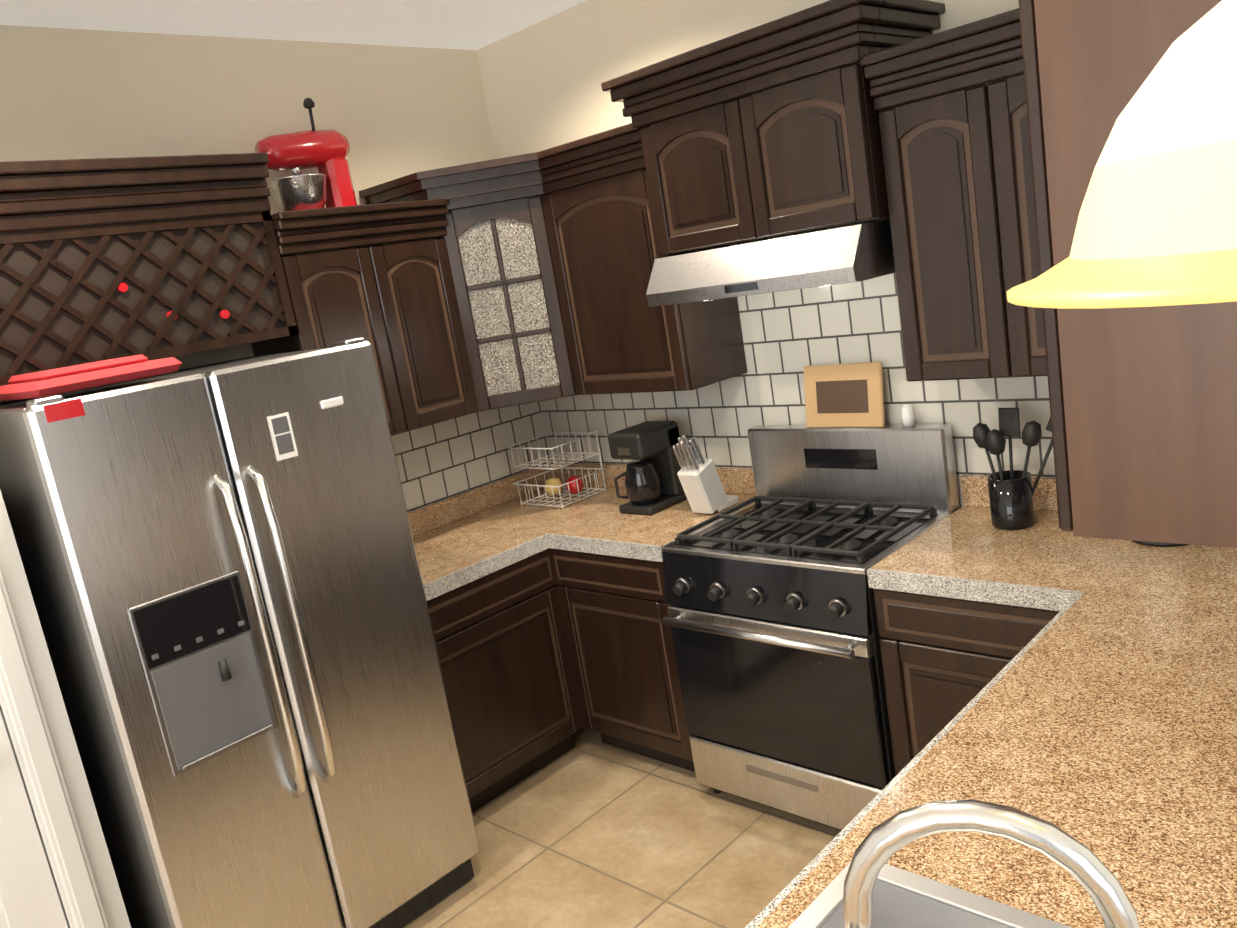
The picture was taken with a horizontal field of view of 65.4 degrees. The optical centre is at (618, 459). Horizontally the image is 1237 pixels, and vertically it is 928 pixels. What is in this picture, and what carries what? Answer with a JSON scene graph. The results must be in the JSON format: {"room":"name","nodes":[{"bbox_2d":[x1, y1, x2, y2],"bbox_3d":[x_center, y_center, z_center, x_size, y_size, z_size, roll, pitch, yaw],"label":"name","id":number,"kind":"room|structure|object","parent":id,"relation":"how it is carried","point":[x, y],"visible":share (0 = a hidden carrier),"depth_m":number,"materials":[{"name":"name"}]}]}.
{"room":"kitchen","nodes":[
{"label":"kitchen","id":0,"kind":"room"},
{"bbox_2d":[0,490,130,927],"bbox_3d":[-3.034,0.787,0.805,0.120,2.840,4.540,2,16,44],"label":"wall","id":1,"kind":"structure","parent":0,"point":[16,580],"depth_m":2.39,"materials":[{"name":"white paint"}]},
{"bbox_2d":[0,711,67,927],"bbox_3d":[-1.713,0.696,2.074,0.101,2.070,0.689,2,16,44],"label":"pantry door","id":2,"kind":"structure","parent":1,"relation":"in","point":[29,897],"depth_m":2.35,"materials":[{"name":"white"}]},
{"bbox_2d":[0,565,110,927],"bbox_3d":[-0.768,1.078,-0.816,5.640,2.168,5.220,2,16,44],"label":"door frame","id":3,"kind":"structure","parent":1,"relation":"attached to","point":[26,723],"depth_m":2.37,"materials":[{"name":"white wood"}]},
{"bbox_2d":[0,25,495,403],"bbox_3d":[-1.204,-0.090,3.646,0.120,2.840,2.310,2,16,44],"label":"wall","id":4,"kind":"structure","parent":0,"point":[390,113],"depth_m":3.37,"materials":[{"name":"beige paint"}]},
{"bbox_2d":[0,192,303,385],"bbox_3d":[-1.563,-0.506,2.918,0.358,0.442,1.003,2,16,44],"label":"wine rack","id":5,"kind":"object","parent":4,"relation":"attached to","point":[153,279],"depth_m":2.83,"materials":[{"name":"brown wood"}]},
{"bbox_2d":[252,212,423,435],"bbox_3d":[-1.049,-0.440,3.456,0.349,0.769,0.393,2,16,44],"label":"upper cabinet","id":6,"kind":"object","parent":4,"relation":"attached to","point":[344,281],"depth_m":3.34,"materials":[{"name":"brown wood"}]},
{"bbox_2d":[255,98,356,210],"bbox_3d":[-1.111,-1.052,3.428,0.204,0.440,0.339,2,16,44],"label":"stand mixer","id":7,"kind":"object","parent":6,"relation":"on","point":[326,153],"visible":0.75,"depth_m":3.38,"materials":[{"name":"red metal"}]},
{"bbox_2d":[384,208,467,426],"bbox_3d":[-0.856,-0.512,3.653,0.349,0.769,0.393,2,16,44],"label":"upper cabinet","id":8,"kind":"object","parent":4,"relation":"attached to","point":[412,247],"depth_m":3.56,"materials":[{"name":"brown wood"}]},
{"bbox_2d":[391,402,550,511],"bbox_3d":[-0.795,0.037,3.983,0.002,0.500,1.344,2,16,44],"label":"tile backsplash","id":9,"kind":"structure","parent":4,"relation":"attached to","point":[437,462],"depth_m":4.13,"materials":[{"name":"white tile"}]},
{"bbox_2d":[0,0,586,49],"bbox_3d":[-0.842,-0.917,-0.113,6.800,0.100,7.100,2,16,44],"label":"ceiling","id":10,"kind":"structure","parent":0,"point":[464,24],"depth_m":3.32,"materials":[{"name":"white paint"}]},
{"bbox_2d":[1007,0,1236,308],"bbox_3d":[0.313,-0.622,0.428,0.344,1.054,0.344,2,16,44],"label":"pendant lamp","id":11,"kind":"object","parent":10,"relation":"hanging from","point":[1156,225],"visible":1,"depth_m":0.48,"materials":[{"name":"white glass"}]},
{"bbox_2d":[403,727,841,927],"bbox_3d":[-0.365,1.917,0.456,6.800,0.080,7.100,2,16,44],"label":"floor","id":12,"kind":"structure","parent":0,"point":[590,829],"depth_m":3.11,"materials":[{"name":"tile"}]},
{"bbox_2d":[0,338,479,927],"bbox_3d":[-1.145,0.606,2.889,0.924,1.767,0.900,2,16,44],"label":"fridge","id":13,"kind":"object","parent":12,"relation":"on","point":[224,576],"visible":1,"depth_m":2.52,"materials":[{"name":"silver metal"}]},
{"bbox_2d":[0,354,181,400],"bbox_3d":[-1.376,-0.217,2.481,0.390,0.057,0.360,2,16,44],"label":"tray","id":14,"kind":"object","parent":13,"relation":"on","point":[39,384],"visible":1,"depth_m":2.35,"materials":[{"name":"red plastic"}]},
{"bbox_2d":[408,463,755,722],"bbox_3d":[-0.253,0.685,3.691,1.208,1.012,1.348,2,16,44],"label":"countertop","id":15,"kind":"structure","parent":12,"relation":"on","point":[514,591],"depth_m":3.55,"materials":[{"name":"beige stone"}]},
{"bbox_2d":[505,430,606,508],"bbox_3d":[-0.262,0.039,4.114,0.295,0.270,0.282,2,16,44],"label":"wire basket","id":16,"kind":"object","parent":15,"relation":"on","point":[554,487],"visible":1,"depth_m":4.11,"materials":[{"name":"white wire"},{"name":"fruit"}]},
{"bbox_2d":[608,421,686,514],"bbox_3d":[0.108,0.028,3.742,0.191,0.315,0.241,2,16,44],"label":"coffee maker","id":17,"kind":"object","parent":15,"relation":"on","point":[653,485],"visible":0.98,"depth_m":3.67,"materials":[{"name":"black plastic"}]},
{"bbox_2d":[673,434,738,513],"bbox_3d":[0.313,0.041,3.523,0.100,0.309,0.234,2,16,44],"label":"knife block","id":18,"kind":"object","parent":15,"relation":"on","point":[701,484],"visible":0.98,"depth_m":3.47,"materials":[{"name":"white"}]},
{"bbox_2d":[662,424,959,829],"bbox_3d":[0.647,0.542,3.194,0.760,1.190,0.698,2,16,44],"label":"range","id":19,"kind":"object","parent":12,"relation":"on","point":[771,620],"visible":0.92,"depth_m":3.05,"materials":[{"name":"black"}]},
{"bbox_2d":[803,362,884,427],"bbox_3d":[0.758,-0.215,3.254,0.296,0.214,0.041,2,16,44],"label":"picture frame","id":20,"kind":"object","parent":19,"relation":"on","point":[850,395],"visible":1,"depth_m":3.24,"materials":[{"name":"brown wood"}]},
{"bbox_2d":[901,404,915,426],"bbox_3d":[0.936,-0.144,3.115,0.044,0.072,0.043,2,16,44],"label":"salt shaker","id":21,"kind":"object","parent":19,"relation":"on","point":[907,415],"visible":1,"depth_m":3.10,"materials":[{"name":"white ceramic"}]},
{"bbox_2d":[453,475,1236,927],"bbox_3d":[0.865,0.790,1.290,1.118,1.378,3.208,2,16,44],"label":"base cabinet","id":22,"kind":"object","parent":12,"relation":"on","point":[1062,711],"depth_m":1.81,"materials":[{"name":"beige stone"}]},
{"bbox_2d":[973,408,1052,529],"bbox_3d":[1.175,0.018,2.781,0.291,0.360,0.120,2,16,44],"label":"utensil crock","id":23,"kind":"object","parent":22,"relation":"on","point":[1011,492],"visible":0.96,"depth_m":2.79,"materials":[{"name":"black ceramic"}]},
{"bbox_2d":[1131,540,1189,546],"bbox_3d":[1.422,0.044,2.520,0.170,0.330,0.170,2,16,44],"label":"paper towel holder","id":24,"kind":"object","parent":22,"relation":"on","point":[1155,544],"visible":0.06,"depth_m":2.49,"materials":[{"name":"black metal"}]},
{"bbox_2d":[476,0,1018,507],"bbox_3d":[0.818,-0.366,3.324,3.460,2.840,0.120,2,16,44],"label":"wall","id":25,"kind":"structure","parent":0,"point":[542,80],"depth_m":3.73,"materials":[{"name":"beige paint"}]},
{"bbox_2d":[384,180,579,413],"bbox_3d":[-0.423,-0.644,3.866,0.669,0.800,0.666,2,16,44],"label":"upper cabinet","id":26,"kind":"object","parent":25,"relation":"attached to","point":[493,239],"depth_m":3.66,"materials":[{"name":"brown wood"}]},
{"bbox_2d":[540,152,747,394],"bbox_3d":[0.063,-0.669,3.586,0.619,0.800,0.382,2,16,44],"label":"upper cabinet","id":27,"kind":"object","parent":25,"relation":"attached to","point":[619,343],"depth_m":3.45,"materials":[{"name":"brown wood"}]},
{"bbox_2d":[628,72,771,259],"bbox_3d":[0.395,-0.942,3.142,0.454,0.453,0.409,2,16,44],"label":"upper cabinet","id":28,"kind":"object","parent":25,"relation":"attached to","point":[699,164],"depth_m":3.00,"materials":[{"name":"brown wood"}]},
{"bbox_2d":[646,220,894,306],"bbox_3d":[0.532,-0.623,3.043,0.760,0.156,0.516,2,16,44],"label":"range hood","id":29,"kind":"object","parent":28,"relation":"attached to","point":[852,254],"visible":0.94,"depth_m":2.80,"materials":[{"name":"silver metal"}]},
{"bbox_2d":[539,218,1054,503],"bbox_3d":[0.776,-0.348,3.282,3.218,1.005,0.002,2,16,44],"label":"tile backsplash","id":30,"kind":"structure","parent":25,"relation":"attached to","point":[788,335],"depth_m":3.38,"materials":[{"name":"white tile"}]},
{"bbox_2d":[752,40,935,236],"bbox_3d":[0.643,-0.936,2.901,0.454,0.453,0.409,2,16,44],"label":"upper cabinet","id":31,"kind":"object","parent":25,"relation":"attached to","point":[816,112],"depth_m":2.68,"materials":[{"name":"brown wood"}]},
{"bbox_2d":[876,56,1027,381],"bbox_3d":[1.007,-0.644,2.694,0.358,0.789,0.349,2,16,44],"label":"upper cabinet","id":32,"kind":"object","parent":25,"relation":"attached to","point":[964,158],"depth_m":2.57,"materials":[{"name":"brown wood"}]},
{"bbox_2d":[1000,0,1236,547],"bbox_3d":[0.834,-0.372,1.281,0.349,0.841,0.557,2,16,44],"label":"upper cabinet","id":33,"kind":"object","parent":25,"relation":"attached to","point":[1143,400],"depth_m":1.17,"materials":[{"name":"brown wood"}]}
]}

